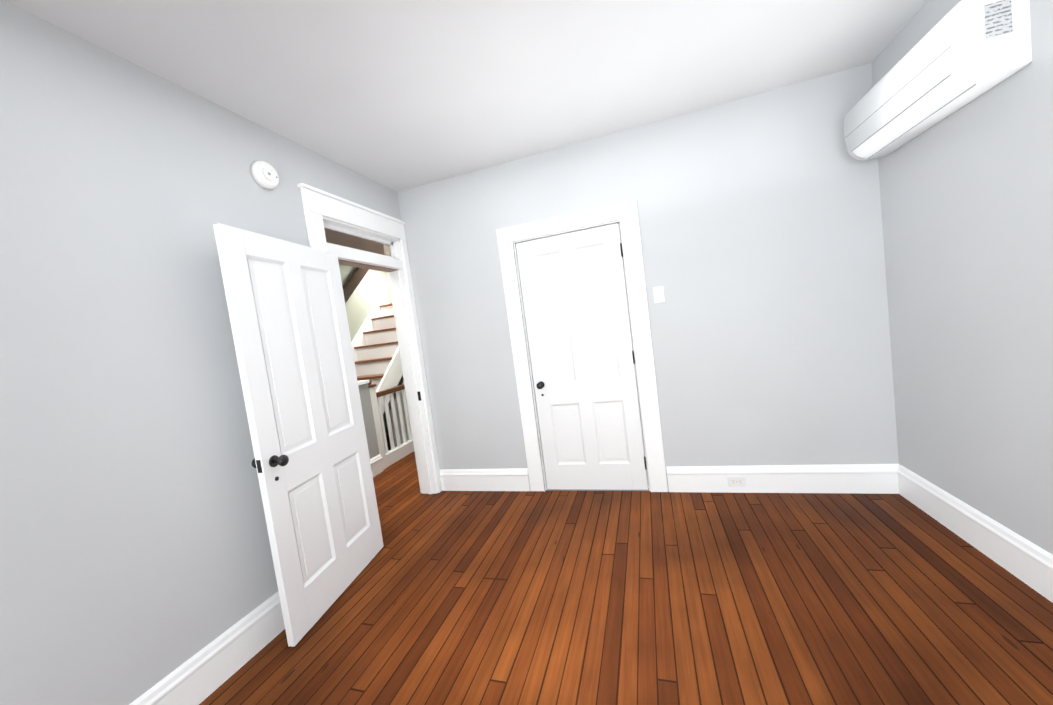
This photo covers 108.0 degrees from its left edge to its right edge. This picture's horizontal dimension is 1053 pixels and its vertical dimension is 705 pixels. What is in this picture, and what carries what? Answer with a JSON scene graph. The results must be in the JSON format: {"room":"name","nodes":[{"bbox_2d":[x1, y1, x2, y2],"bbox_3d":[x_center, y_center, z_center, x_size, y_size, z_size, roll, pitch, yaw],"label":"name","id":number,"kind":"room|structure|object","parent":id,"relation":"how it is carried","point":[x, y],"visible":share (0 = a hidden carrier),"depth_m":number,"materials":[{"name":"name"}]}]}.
{"room":"empty bedroom","nodes":[
{"label":"empty bedroom","id":0,"kind":"room"},
{"bbox_2d":[0,0,403,704],"bbox_3d":[-2.298,0.149,2.722,2.200,2.660,7.600,-6,4,18],"label":"wall","id":1,"kind":"structure","parent":0,"point":[136,560],"depth_m":1.46,"materials":[{"name":"grey paint"}]},
{"bbox_2d":[129,591,284,704],"bbox_3d":[-1.617,1.437,0.732,0.024,0.190,3.657,-6,4,18],"label":"baseboard","id":2,"kind":"structure","parent":1,"relation":"attached to","point":[201,675],"depth_m":1.65,"materials":[{"name":"white wood"}]},
{"bbox_2d":[250,161,278,189],"bbox_3d":[-1.433,-0.980,2.107,0.044,0.150,0.150,-6,4,18],"label":"smoke detector","id":3,"kind":"object","parent":1,"relation":"attached to","point":[264,174],"visible":1,"depth_m":2.08,"materials":[{"name":"white plastic"}]},
{"bbox_2d":[213,223,383,646],"bbox_3d":[-1.176,0.378,2.146,0.178,1.976,0.821,-7,4,9],"label":"hall door","id":4,"kind":"structure","parent":1,"relation":"in","point":[311,463],"depth_m":2.01,"materials":[{"name":"painted wood"},{"name":"white paint"},{"name":"black metal"}]},
{"bbox_2d":[342,267,368,302],"bbox_3d":[-2.592,-0.476,4.981,0.103,2.370,2.640,-6,4,18],"label":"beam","id":5,"kind":"structure","parent":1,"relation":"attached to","point":[353,281],"depth_m":5.43,"materials":[{"name":"brown wood"}]},
{"bbox_2d":[324,228,391,256],"bbox_3d":[-1.270,-0.824,2.895,0.004,0.112,0.774,-6,4,18],"label":"window","id":6,"kind":"structure","parent":1,"relation":"in","point":[344,239],"depth_m":2.87,"materials":[{"name":"beige glass"}]},
{"bbox_2d":[297,183,441,493],"bbox_3d":[-1.139,0.116,2.944,0.212,2.400,1.112,-6,4,18],"label":"door frame","id":7,"kind":"structure","parent":1,"relation":"attached to","point":[322,209],"depth_m":3.28,"materials":[{"name":"white wood"}]},
{"bbox_2d":[358,380,383,476],"bbox_3d":[-2.088,0.937,2.929,0.139,1.020,2.660,-6,4,18],"label":"trim","id":8,"kind":"structure","parent":1,"relation":"attached to","point":[376,465],"depth_m":4.08,"materials":[{"name":"white"}]},
{"bbox_2d":[358,383,378,458],"bbox_3d":[-2.090,0.955,2.931,0.100,0.985,2.660,-6,4,18],"label":"wall","id":9,"kind":"structure","parent":0,"point":[368,418],"depth_m":4.10,"materials":[{"name":"grey paint"}]},
{"bbox_2d":[390,381,408,446],"bbox_3d":[-1.485,0.270,5.323,0.020,1.880,1.500,-6,4,18],"label":"wall","id":10,"kind":"structure","parent":0,"point":[399,424],"depth_m":4.77,"materials":[{"name":"grey paint"}]},
{"bbox_2d":[4,0,927,191],"bbox_3d":[-0.221,-1.376,0.558,3.660,0.100,5.000,-6,4,18],"label":"ceiling","id":11,"kind":"structure","parent":0,"point":[398,95],"depth_m":1.89,"materials":[{"name":"paint"}]},
{"bbox_2d":[199,434,1052,704],"bbox_3d":[-0.506,1.333,2.373,5.560,0.100,7.450,-6,4,18],"label":"floor","id":12,"kind":"structure","parent":0,"point":[555,597],"depth_m":1.74,"materials":[{"name":"brown wood"}]},
{"bbox_2d":[351,288,402,412],"bbox_3d":[-2.066,0.149,5.078,0.904,2.300,2.318,-6,4,18],"label":"stairs","id":13,"kind":"structure","parent":12,"relation":"on","point":[376,353],"depth_m":5.35,"materials":[{"name":"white wood"}]},
{"bbox_2d":[368,380,413,469],"bbox_3d":[-1.473,0.729,4.943,0.120,1.017,1.588,-6,4,18],"label":"handrail","id":14,"kind":"object","parent":12,"relation":"on","point":[398,452],"visible":0.46,"depth_m":4.47,"materials":[{"name":"white wood"}]},
{"bbox_2d":[397,63,898,490],"bbox_3d":[0.737,-0.258,2.930,3.510,2.660,0.150,-6,4,18],"label":"wall","id":15,"kind":"structure","parent":0,"point":[761,229],"depth_m":2.65,"materials":[{"name":"grey paint"}]},
{"bbox_2d":[440,468,530,490],"bbox_3d":[-0.376,1.109,3.323,0.833,0.190,0.024,-6,4,18],"label":"baseboard","id":16,"kind":"structure","parent":15,"relation":"attached to","point":[451,479],"depth_m":3.31,"materials":[{"name":"white wood"}]},
{"bbox_2d":[516,223,647,489],"bbox_3d":[0.432,0.090,3.003,0.809,2.023,0.178,-6,4,18],"label":"closet door","id":17,"kind":"structure","parent":15,"relation":"in","point":[574,293],"depth_m":2.98,"materials":[{"name":"white wood"}]},
{"bbox_2d":[496,200,667,491],"bbox_3d":[0.433,0.026,3.038,1.084,2.162,0.177,-6,4,18],"label":"door frame","id":18,"kind":"structure","parent":15,"relation":"attached to","point":[624,215],"depth_m":2.88,"materials":[{"name":"white wood"}]},
{"bbox_2d":[653,286,664,302],"bbox_3d":[0.955,-0.417,2.759,0.072,0.116,0.016,-6,4,18],"label":"light switch","id":19,"kind":"object","parent":15,"relation":"attached to","point":[658,292],"visible":1,"depth_m":2.76,"materials":[{"name":"white plastic"}]},
{"bbox_2d":[727,477,745,485],"bbox_3d":[1.492,0.916,2.711,0.116,0.072,0.008,-6,4,18],"label":"electrical outlet plate","id":20,"kind":"object","parent":15,"relation":"attached to","point":[736,481],"visible":1,"depth_m":2.71,"materials":[{"name":"white plastic"}]},
{"bbox_2d":[666,464,896,493],"bbox_3d":[1.710,0.881,2.658,1.377,0.190,0.024,-6,4,18],"label":"baseboard","id":21,"kind":"structure","parent":15,"relation":"attached to","point":[835,478],"depth_m":2.62,"materials":[{"name":"white wood"}]},
{"bbox_2d":[871,0,1052,554],"bbox_3d":[1.598,-0.185,0.044,0.150,2.660,4.850,-6,4,18],"label":"wall","id":22,"kind":"structure","parent":0,"point":[966,193],"depth_m":1.73,"materials":[{"name":"grey paint"}]},
{"bbox_2d":[844,0,1031,159],"bbox_3d":[1.856,-1.235,1.826,0.220,0.313,0.841,-6,4,18],"label":"air conditioner","id":23,"kind":"object","parent":22,"relation":"attached to","point":[961,54],"visible":1,"depth_m":1.56,"materials":[{"name":"white plastic"}]},
{"bbox_2d":[893,464,1052,602],"bbox_3d":[1.696,1.039,0.220,0.024,0.190,4.700,-6,4,18],"label":"baseboard","id":24,"kind":"structure","parent":22,"relation":"attached to","point":[1028,562],"depth_m":1.82,"materials":[{"name":"white wood"}]}
]}

